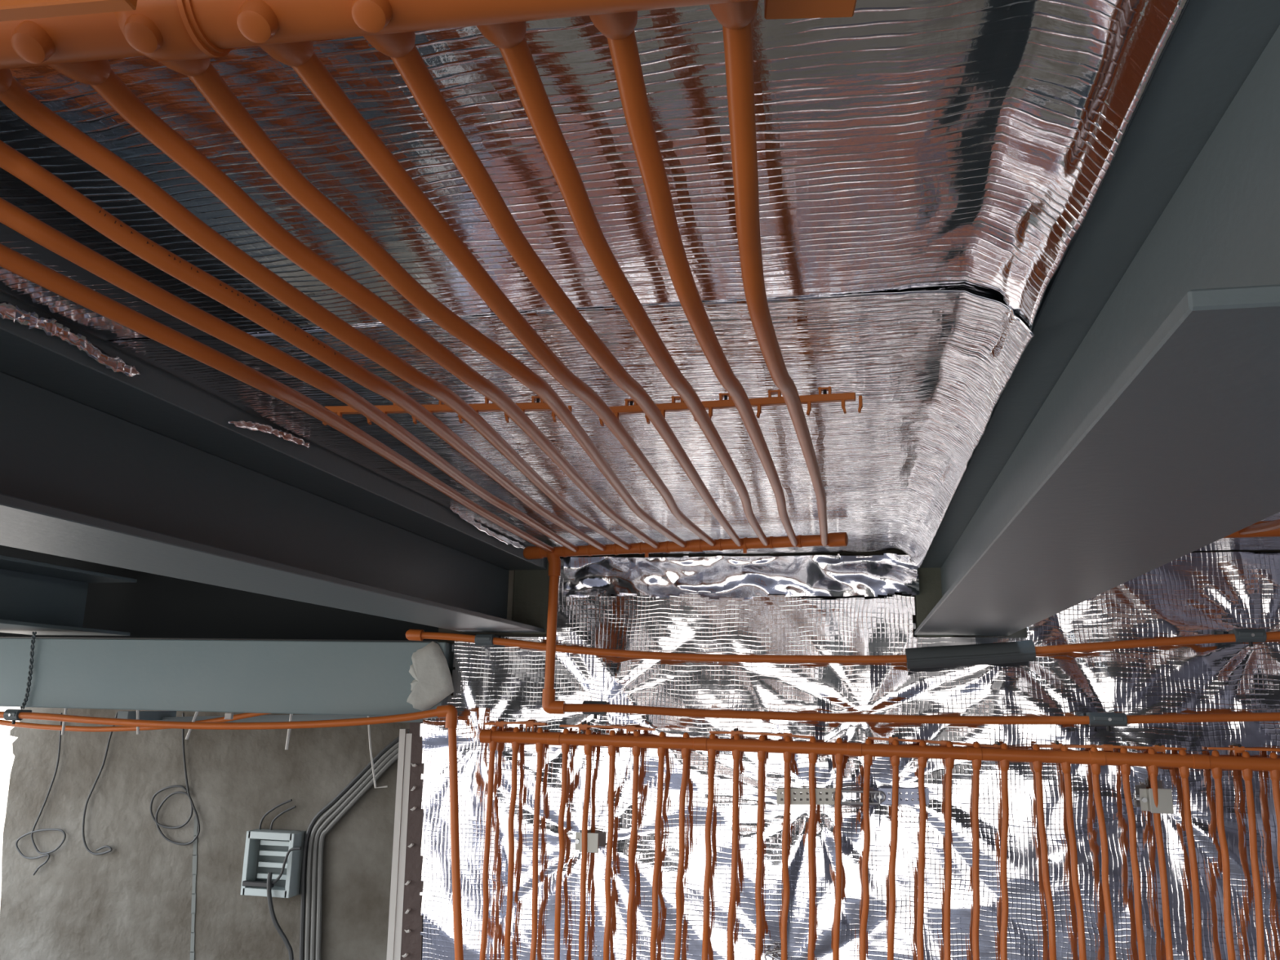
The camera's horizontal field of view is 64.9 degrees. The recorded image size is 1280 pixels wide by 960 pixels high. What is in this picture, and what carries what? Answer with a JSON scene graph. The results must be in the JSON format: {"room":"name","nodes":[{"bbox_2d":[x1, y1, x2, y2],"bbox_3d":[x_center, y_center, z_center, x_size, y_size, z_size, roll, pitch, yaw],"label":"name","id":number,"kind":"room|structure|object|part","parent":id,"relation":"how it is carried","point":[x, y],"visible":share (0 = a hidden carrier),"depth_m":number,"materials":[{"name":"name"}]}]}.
{"room":"building under construction","nodes":[
{"label":"building under construction","id":0,"kind":"room"},
{"bbox_2d":[0,706,409,959],"bbox_3d":[-1.101,1.924,4.619,4.267,2.640,0.200,-1,-13,12],"label":"wall","id":1,"kind":"structure","parent":0,"point":[132,900],"depth_m":4.79,"materials":[{"name":"concrete"}]},
{"bbox_2d":[15,712,66,875],"bbox_3d":[-2.926,1.544,4.968,0.278,0.770,0.009,-1,-13,12],"label":"loose cable","id":2,"kind":"object","parent":1,"relation":"attached to","point":[45,854],"visible":0.99,"depth_m":4.93,"materials":[{"name":"grey plastic"}]},
{"bbox_2d":[82,712,117,855],"bbox_3d":[-2.618,1.479,4.917,0.184,0.669,0.010,-1,-13,12],"label":"loose cable","id":3,"kind":"object","parent":1,"relation":"hanging from","point":[116,716],"visible":0.97,"depth_m":4.91,"materials":[{"name":"grey plastic"}]},
{"bbox_2d":[150,712,199,845],"bbox_3d":[-2.215,1.433,4.841,0.282,0.610,0.010,-1,-13,12],"label":"loose cable","id":4,"kind":"object","parent":1,"relation":"attached to","point":[193,807],"visible":0.99,"depth_m":4.82,"materials":[{"name":"grey plastic"}]},
{"bbox_2d":[190,816,197,959],"bbox_3d":[-2.088,1.975,4.711,0.091,0.764,0.004,-1,-13,12],"label":"trim","id":5,"kind":"structure","parent":1,"relation":"attached to","point":[195,832],"depth_m":4.72,"materials":[{"name":"grey metal"}]},
{"bbox_2d":[240,828,306,897],"bbox_3d":[-1.685,1.754,4.609,0.242,0.276,0.121,-1,-13,12],"label":"electrical box","id":6,"kind":"object","parent":1,"relation":"attached to","point":[266,850],"visible":1,"depth_m":4.61,"materials":[{"name":"grey plastic"}]},
{"bbox_3d":[-1.676,1.763,4.650,0.212,0.236,0.010,-1,-13,12],"label":"plate","id":7,"kind":"part","parent":6,"relation":"part of","materials":[{"name":"grey"}]},
{"bbox_2d":[258,799,292,830],"bbox_3d":[-1.696,1.564,4.680,0.156,0.161,0.010,-1,-13,12],"label":"cable","id":8,"kind":"object","parent":6,"relation":"attached to","point":[290,800],"visible":0.9,"depth_m":4.68,"materials":[{"name":"grey plastic"}]},
{"bbox_2d":[266,871,293,959],"bbox_3d":[-1.588,2.080,4.447,0.194,0.646,0.020,-1,-13,12],"label":"cable","id":9,"kind":"object","parent":6,"relation":"attached to","point":[273,915],"visible":1,"depth_m":4.48,"materials":[{"name":"grey plastic"}]},
{"bbox_2d":[270,805,296,830],"bbox_3d":[-1.657,1.576,4.669,0.122,0.131,0.010,-1,-13,12],"label":"cable","id":10,"kind":"object","parent":6,"relation":"attached to","point":[294,806],"visible":0.88,"depth_m":4.67,"materials":[{"name":"grey plastic"}]},
{"bbox_2d":[271,847,301,884],"bbox_3d":[-1.606,1.738,4.538,0.153,0.164,0.012,-1,-13,12],"label":"cable","id":11,"kind":"object","parent":6,"relation":"attached to","point":[293,848],"visible":1,"depth_m":4.53,"materials":[{"name":"grey plastic"}]},
{"bbox_2d":[304,741,399,959],"bbox_3d":[-1.288,1.800,4.550,0.486,1.303,0.022,-1,-13,12],"label":"cable","id":12,"kind":"object","parent":1,"relation":"attached to","point":[307,954],"visible":0.87,"depth_m":4.62,"materials":[{"name":"grey plastic"}]},
{"bbox_2d":[299,728,408,959],"bbox_3d":[-1.303,1.793,4.555,0.507,1.324,0.022,-1,-13,12],"label":"cable","id":13,"kind":"object","parent":1,"relation":"attached to","point":[396,740],"visible":0.94,"depth_m":4.63,"materials":[{"name":"grey plastic"}]},
{"bbox_2d":[310,747,398,959],"bbox_3d":[-1.272,1.808,4.545,0.467,1.283,0.022,-1,-13,12],"label":"cable","id":14,"kind":"object","parent":1,"relation":"attached to","point":[395,752],"visible":0.9,"depth_m":4.61,"materials":[{"name":"grey plastic"}]},
{"bbox_2d":[315,752,398,959],"bbox_3d":[-1.257,1.815,4.540,0.447,1.263,0.022,-1,-13,12],"label":"cable","id":15,"kind":"object","parent":1,"relation":"attached to","point":[395,757],"visible":0.9,"depth_m":4.61,"materials":[{"name":"grey plastic"}]},
{"bbox_2d":[437,549,1279,695],"bbox_3d":[1.752,1.442,2.433,4.831,2.760,0.200,-1,-13,12],"label":"wall","id":16,"kind":"structure","parent":0,"point":[1023,633],"depth_m":2.93,"materials":[{"name":"foil"}]},
{"bbox_2d":[0,638,453,722],"bbox_3d":[-1.848,0.694,3.427,2.694,0.277,0.450,-1,-13,12],"label":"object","id":17,"kind":"structure","parent":16,"relation":"attached to","point":[317,680],"depth_m":3.10,"materials":[{"name":"grey paint"}]},
{"bbox_2d":[20,631,36,709],"bbox_3d":[-1.952,0.608,3.220,0.024,0.244,0.016,-1,-13,12],"label":"wire","id":18,"kind":"object","parent":17,"relation":"hanging from","point":[32,652],"visible":1,"depth_m":3.22,"materials":[{"name":"metal"}]},
{"bbox_2d":[3,709,31,724],"bbox_3d":[-1.930,0.733,3.118,0.050,0.045,0.066,-1,-13,12],"label":"clamp","id":19,"kind":"object","parent":18,"relation":"hanging from","point":[9,714],"visible":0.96,"depth_m":3.09,"materials":[{"name":"grey metal"}]},
{"bbox_2d":[0,704,463,959],"bbox_3d":[-1.305,1.132,2.882,1.784,0.988,0.033,-1,-13,12],"label":"supply pipe","id":20,"kind":"object","parent":19,"relation":"hanging from","point":[449,711],"visible":0.98,"depth_m":2.85,"materials":[{"name":"orange metal"}]},
{"bbox_2d":[61,707,67,734],"bbox_3d":[-1.941,0.801,3.396,0.009,0.113,0.009,-1,-13,12],"label":"wire","id":21,"kind":"object","parent":17,"relation":"attached to","point":[65,708],"visible":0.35,"depth_m":3.39,"materials":[{"name":"grey metal"}]},
{"bbox_2d":[0,555,137,635],"bbox_3d":[-2.698,-0.259,0.435,0.411,0.202,6.720,-1,-13,12],"label":"steel beam","id":22,"kind":"structure","parent":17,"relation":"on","point":[43,598],"depth_m":3.42,"materials":[{"name":"grey metal"}]},
{"bbox_2d":[0,712,270,732],"bbox_3d":[-1.837,0.815,3.444,1.264,0.093,0.018,-1,-13,12],"label":"supply pipe","id":23,"kind":"object","parent":17,"relation":"attached to","point":[241,716],"visible":0.74,"depth_m":3.43,"materials":[{"name":"orange plastic"}]},
{"bbox_2d":[136,710,139,734],"bbox_3d":[-1.667,0.787,3.341,0.025,0.112,0.009,-1,-13,12],"label":"wire","id":24,"kind":"object","parent":17,"relation":"attached to","point":[137,711],"visible":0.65,"depth_m":3.34,"materials":[{"name":"grey plastic"}]},
{"bbox_2d":[185,711,198,739],"bbox_3d":[-1.462,0.789,3.297,0.044,0.120,0.009,-1,-13,12],"label":"wire","id":25,"kind":"object","parent":17,"relation":"attached to","point":[196,713],"visible":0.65,"depth_m":3.29,"materials":[{"name":"grey plastic"}]},
{"bbox_2d":[224,712,233,719],"bbox_3d":[-1.253,0.720,3.068,0.024,0.020,0.012,-1,-13,12],"label":"clip","id":26,"kind":"object","parent":17,"relation":"attached to","point":[228,715],"visible":1,"depth_m":3.06,"materials":[{"name":"grey plastic"}]},
{"bbox_2d":[284,714,293,750],"bbox_3d":[-1.122,0.787,3.224,0.015,0.148,0.009,-1,-13,12],"label":"wire","id":27,"kind":"object","parent":17,"relation":"attached to","point":[291,715],"visible":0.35,"depth_m":3.22,"materials":[{"name":"grey plastic"}]},
{"bbox_2d":[367,715,387,787],"bbox_3d":[-0.837,0.854,3.201,0.089,0.241,0.006,-1,-13,12],"label":"wire","id":28,"kind":"object","parent":17,"relation":"hanging from","point":[369,732],"visible":0.84,"depth_m":3.19,"materials":[{"name":"grey plastic"}]},
{"bbox_2d":[406,641,453,711],"bbox_3d":[-0.611,0.574,2.946,0.146,0.201,0.012,-1,-13,12],"label":"paper","id":29,"kind":"object","parent":17,"relation":"attached to","point":[432,683],"visible":1,"depth_m":2.94,"materials":[{"name":"white paper"}]},
{"bbox_2d":[405,629,1279,663],"bbox_3d":[0.517,0.443,2.716,2.469,0.102,0.033,-1,-13,12],"label":"supply pipe","id":30,"kind":"object","parent":17,"relation":"attached to","point":[411,634],"visible":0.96,"depth_m":2.72,"materials":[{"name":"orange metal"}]},
{"bbox_2d":[474,634,498,645],"bbox_3d":[-0.446,0.467,2.930,0.055,0.034,0.064,-1,-13,12],"label":"clamp","id":31,"kind":"object","parent":30,"relation":"attached to","point":[480,639],"visible":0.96,"depth_m":2.90,"materials":[{"name":"grey metal"}]},
{"bbox_2d":[905,640,1035,669],"bbox_3d":[0.863,0.457,2.638,0.325,0.079,0.057,-1,-13,12],"label":"foam sleeve","id":32,"kind":"object","parent":30,"relation":"attached to","point":[1017,651],"visible":1,"depth_m":2.62,"materials":[{"name":"grey rubber"}]},
{"bbox_2d":[1228,628,1266,646],"bbox_3d":[1.524,0.396,2.525,0.070,0.045,0.066,-1,-13,12],"label":"clamp","id":33,"kind":"object","parent":30,"relation":"attached to","point":[1251,636],"visible":0.98,"depth_m":2.50,"materials":[{"name":"grey metal"}]},
{"bbox_2d":[419,551,1279,959],"bbox_3d":[0.750,0.905,2.607,2.865,1.442,0.062,-1,-13,12],"label":"sheet","id":34,"kind":"object","parent":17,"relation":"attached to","point":[1215,593],"depth_m":2.68,"materials":[{"name":"white metal"}]},
{"bbox_2d":[484,719,545,732],"bbox_3d":[-0.356,0.709,2.892,0.181,0.042,0.040,-1,-13,12],"label":"rail","id":35,"kind":"object","parent":34,"relation":"attached to","point":[500,722],"visible":0.92,"depth_m":2.88,"materials":[{"name":"orange metal"}]},
{"bbox_3d":[-0.142,0.996,2.775,0.069,0.051,0.060,-1,-13,12],"label":"metal bracket","id":36,"kind":"part","parent":34,"relation":"part of","materials":[{"name":"silver metal"}]},
{"bbox_2d":[560,721,654,735],"bbox_3d":[-0.091,0.705,2.837,0.275,0.044,0.040,-1,-13,12],"label":"rail","id":37,"kind":"object","parent":34,"relation":"attached to","point":[583,726],"visible":0.92,"depth_m":2.82,"materials":[{"name":"orange metal"}]},
{"bbox_3d":[0.267,0.268,2.845,1.005,0.163,0.027,-1,-13,12],"label":"foil strip","id":38,"kind":"part","parent":34,"relation":"part of","materials":[{"name":"silver metal"}]},
{"bbox_2d":[709,728,813,741],"bbox_3d":[0.332,0.703,2.747,0.284,0.045,0.040,-1,-13,12],"label":"rail","id":39,"kind":"object","parent":34,"relation":"attached to","point":[735,731],"visible":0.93,"depth_m":2.73,"materials":[{"name":"orange metal"}]},
{"bbox_2d":[776,788,835,804],"bbox_3d":[0.444,0.839,2.669,0.163,0.047,0.002,-1,-13,12],"label":"strap","id":40,"kind":"object","parent":34,"relation":"attached to","point":[797,796],"visible":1,"depth_m":2.67,"materials":[{"name":"silver metal"}]},
{"bbox_2d":[831,789,885,804],"bbox_3d":[0.576,0.835,2.650,0.139,0.039,0.036,-1,-13,12],"label":"turnbuckle","id":41,"kind":"object","parent":40,"relation":"attached to","point":[879,800],"visible":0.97,"depth_m":2.63,"materials":[{"name":"silver metal"}]},
{"bbox_2d":[479,725,1279,959],"bbox_3d":[0.618,1.062,2.574,2.212,0.789,0.046,-1,-13,12],"label":"pipes","id":42,"kind":"object","parent":34,"relation":"attached to","point":[1094,757],"visible":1,"depth_m":2.60,"materials":[{"name":"orange metal"}]},
{"bbox_2d":[764,947,788,959],"bbox_3d":[0.352,1.228,2.601,0.062,0.037,0.018,-1,-13,12],"label":"tie","id":43,"kind":"object","parent":42,"relation":"attached to","point":[778,953],"visible":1,"depth_m":2.60,"materials":[{"name":"silver metal"}]},
{"bbox_2d":[878,788,929,804],"bbox_3d":[0.687,0.824,2.621,0.128,0.045,0.002,-1,-13,12],"label":"strap","id":44,"kind":"object","parent":34,"relation":"attached to","point":[915,796],"visible":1,"depth_m":2.62,"materials":[{"name":"silver metal"}]},
{"bbox_2d":[867,734,1022,748],"bbox_3d":[0.803,0.701,2.647,0.398,0.054,0.040,-1,-13,12],"label":"rail","id":45,"kind":"object","parent":34,"relation":"attached to","point":[943,743],"visible":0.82,"depth_m":2.64,"materials":[{"name":"orange metal"}]},
{"bbox_2d":[1031,741,1186,753],"bbox_3d":[1.191,0.690,2.566,0.364,0.045,0.040,-1,-13,12],"label":"rail","id":46,"kind":"object","parent":34,"relation":"attached to","point":[1056,746],"visible":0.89,"depth_m":2.55,"materials":[{"name":"orange plastic"}]},
{"bbox_3d":[1.285,0.799,2.515,0.069,0.059,0.060,-1,-13,12],"label":"metal bracket","id":47,"kind":"part","parent":34,"relation":"part of","materials":[{"name":"silver metal"}]},
{"bbox_3d":[1.288,0.793,2.486,0.051,0.059,0.003,-1,-13,12],"label":"plate","id":48,"kind":"part","parent":34,"relation":"part of","materials":[{"name":"silver metal"}]},
{"bbox_2d":[1207,743,1279,755],"bbox_3d":[1.558,0.677,2.491,0.285,0.044,0.040,-1,-13,12],"label":"rail","id":49,"kind":"object","parent":34,"relation":"attached to","point":[1237,748],"visible":0.91,"depth_m":2.49,"materials":[{"name":"orange plastic"}]},
{"bbox_2d":[400,722,424,959],"bbox_3d":[-0.627,1.775,2.743,0.154,2.166,0.042,-1,-13,12],"label":"batten","id":50,"kind":"object","parent":16,"relation":"attached to","point":[411,946],"visible":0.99,"depth_m":2.89,"materials":[{"name":"grey"}]},
{"bbox_2d":[511,561,549,634],"bbox_3d":[-0.321,0.343,2.992,0.111,0.228,0.030,-1,-13,12],"label":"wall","id":51,"kind":"structure","parent":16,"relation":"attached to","point":[531,587],"depth_m":2.98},
{"bbox_2d":[915,567,954,637],"bbox_3d":[0.804,0.315,2.758,0.098,0.232,0.030,-1,-13,12],"label":"pad","id":52,"kind":"object","parent":16,"relation":"attached to","point":[930,579],"visible":0.46,"depth_m":2.75,"materials":[{"name":"grey"}]},
{"bbox_2d":[914,0,1279,635],"bbox_3d":[0.214,-0.361,-0.326,0.242,0.195,6.410,-1,-13,12],"label":"steel beam","id":53,"kind":"structure","parent":16,"relation":"attached to","point":[1136,430],"depth_m":0.79,"materials":[{"name":"grey metal"}]},
{"bbox_3d":[1.472,-0.427,0.200,4.680,0.100,8.000,-1,-13,12],"label":"ceiling","id":54,"kind":"structure","parent":0,"visible":0},
{"bbox_2d":[0,291,547,632],"bbox_3d":[-1.053,-0.350,-0.058,0.253,0.235,6.410,-1,-13,12],"label":"steel beam","id":55,"kind":"structure","parent":54,"relation":"attached to","point":[148,472],"depth_m":1.56,"materials":[{"name":"grey metal"}]},
{"bbox_2d":[0,301,142,376],"bbox_3d":[-0.656,-0.162,1.162,0.005,0.029,0.246,-1,-13,12],"label":"scrap","id":56,"kind":"object","parent":55,"relation":"attached to","point":[51,327],"visible":1,"depth_m":1.15,"materials":[{"name":"white metal"}]},
{"bbox_2d":[228,419,310,447],"bbox_3d":[-0.570,-0.072,1.565,0.005,0.029,0.225,-1,-13,12],"label":"scrap","id":57,"kind":"object","parent":55,"relation":"attached to","point":[252,425],"visible":1,"depth_m":1.56,"materials":[{"name":"white metal"}]},
{"bbox_2d":[0,0,848,559],"bbox_3d":[-0.089,-0.013,1.569,0.895,0.097,2.189,-1,-13,12],"label":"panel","id":58,"kind":"object","parent":55,"relation":"attached to","point":[183,36],"visible":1,"depth_m":0.74,"materials":[{"name":"orange metal"}]},
{"bbox_2d":[0,0,137,22],"bbox_3d":[-0.305,-0.232,0.490,0.127,0.012,0.010,-1,-13,8],"label":"rail","id":59,"kind":"object","parent":58,"relation":"attached to","point":[10,10],"visible":1,"depth_m":0.48,"materials":[{"name":"orange metal"}]},
{"bbox_2d":[322,395,572,425],"bbox_3d":[-0.256,-0.091,1.327,0.338,0.035,0.010,0,-12,7],"label":"rail","id":60,"kind":"object","parent":58,"relation":"attached to","point":[533,406],"visible":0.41,"depth_m":1.32,"materials":[{"name":"orange plastic"}]},
{"bbox_2d":[599,386,862,426],"bbox_3d":[0.110,-0.093,1.281,0.338,0.035,0.010,-2,-13,15],"label":"rail","id":61,"kind":"object","parent":58,"relation":"attached to","point":[842,397],"visible":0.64,"depth_m":1.27,"materials":[{"name":"orange plastic"}]},
{"bbox_2d":[764,0,856,19],"bbox_3d":[0.095,-0.269,0.559,0.064,0.016,0.020,0,-12,4],"label":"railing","id":62,"kind":"object","parent":58,"relation":"attached to","point":[773,9],"visible":1,"depth_m":0.56,"materials":[{"name":"orange metal"}]},
{"bbox_2d":[542,551,1279,724],"bbox_3d":[0.729,0.407,2.589,1.960,0.428,0.143,0,-12,3],"label":"supply pipe","id":63,"kind":"object","parent":58,"relation":"attached to","point":[549,704],"visible":0.99,"depth_m":2.58,"materials":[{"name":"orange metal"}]},
{"bbox_2d":[582,700,609,719],"bbox_3d":[-0.114,0.595,2.602,0.062,0.045,0.066,-1,-13,12],"label":"clamp","id":64,"kind":"object","parent":63,"relation":"attached to","point":[594,713],"visible":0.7,"depth_m":2.58,"materials":[{"name":"grey metal"}]},
{"bbox_2d":[1085,711,1127,730],"bbox_3d":[1.177,0.610,2.540,0.088,0.045,0.066,-1,-13,12],"label":"clamp","id":65,"kind":"object","parent":63,"relation":"attached to","point":[1096,718],"visible":0.98,"depth_m":2.52,"materials":[{"name":"grey metal"}]},
{"bbox_2d":[450,508,525,548],"bbox_3d":[-0.370,0.128,2.507,0.005,0.029,0.578,-1,-13,12],"label":"scrap","id":66,"kind":"object","parent":55,"relation":"attached to","point":[507,540],"visible":0.9,"depth_m":2.50,"materials":[{"name":"silver metal"}]},
{"bbox_2d":[102,290,1034,568],"bbox_3d":[0.057,0.035,1.984,1.061,0.066,1.840,-1,-13,12],"label":"sheet","id":67,"kind":"object","parent":54,"relation":"attached to","point":[930,370],"visible":0.7,"depth_m":1.45,"materials":[{"name":"silver"}]},
{"bbox_2d":[0,0,1188,342],"bbox_3d":[-0.320,-0.363,0.217,1.061,0.057,1.928,-1,-13,12],"label":"sheet","id":68,"kind":"object","parent":54,"relation":"attached to","point":[903,145],"visible":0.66,"depth_m":0.78,"materials":[{"name":"silver metal"}]},
{"bbox_2d":[1195,511,1279,551],"bbox_3d":[1.457,0.022,1.799,1.278,0.058,1.640,-1,-13,12],"label":"sheet","id":69,"kind":"object","parent":54,"relation":"attached to","point":[1247,543],"visible":0.06,"depth_m":2.50,"materials":[{"name":"white metal"}]},
{"bbox_2d":[1223,519,1279,537],"bbox_3d":[1.342,-0.005,1.539,0.992,0.061,1.117,-1,-13,12],"label":"panel","id":70,"kind":"object","parent":54,"relation":"attached to","point":[1261,528],"visible":0.17,"depth_m":2.04,"materials":[{"name":"orange plastic"}]},
{"bbox_3d":[-1.833,3.158,4.079,3.000,0.006,4.800,-1,-13,12],"label":"floor","id":71,"kind":"structure","parent":0,"visible":0},
{"bbox_2d":[386,728,412,959],"bbox_3d":[-0.694,1.786,2.753,0.076,2.146,0.023,-1,-13,12],"label":"metal stud","id":72,"kind":"object","parent":71,"relation":"on","point":[399,846],"visible":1,"depth_m":2.91,"materials":[{"name":"grey metal"}]},
{"bbox_3d":[-3.931,1.244,2.078,0.200,2.800,10.300,-1,-13,12],"label":"wall","id":73,"kind":"structure","parent":0,"visible":0},
{"bbox_2d":[0,545,438,641],"bbox_3d":[-2.245,0.400,3.897,3.300,0.420,0.120,-1,-13,12],"label":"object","id":74,"kind":"structure","parent":73,"relation":"attached to","point":[155,606],"depth_m":3.68,"materials":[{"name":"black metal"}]}
]}

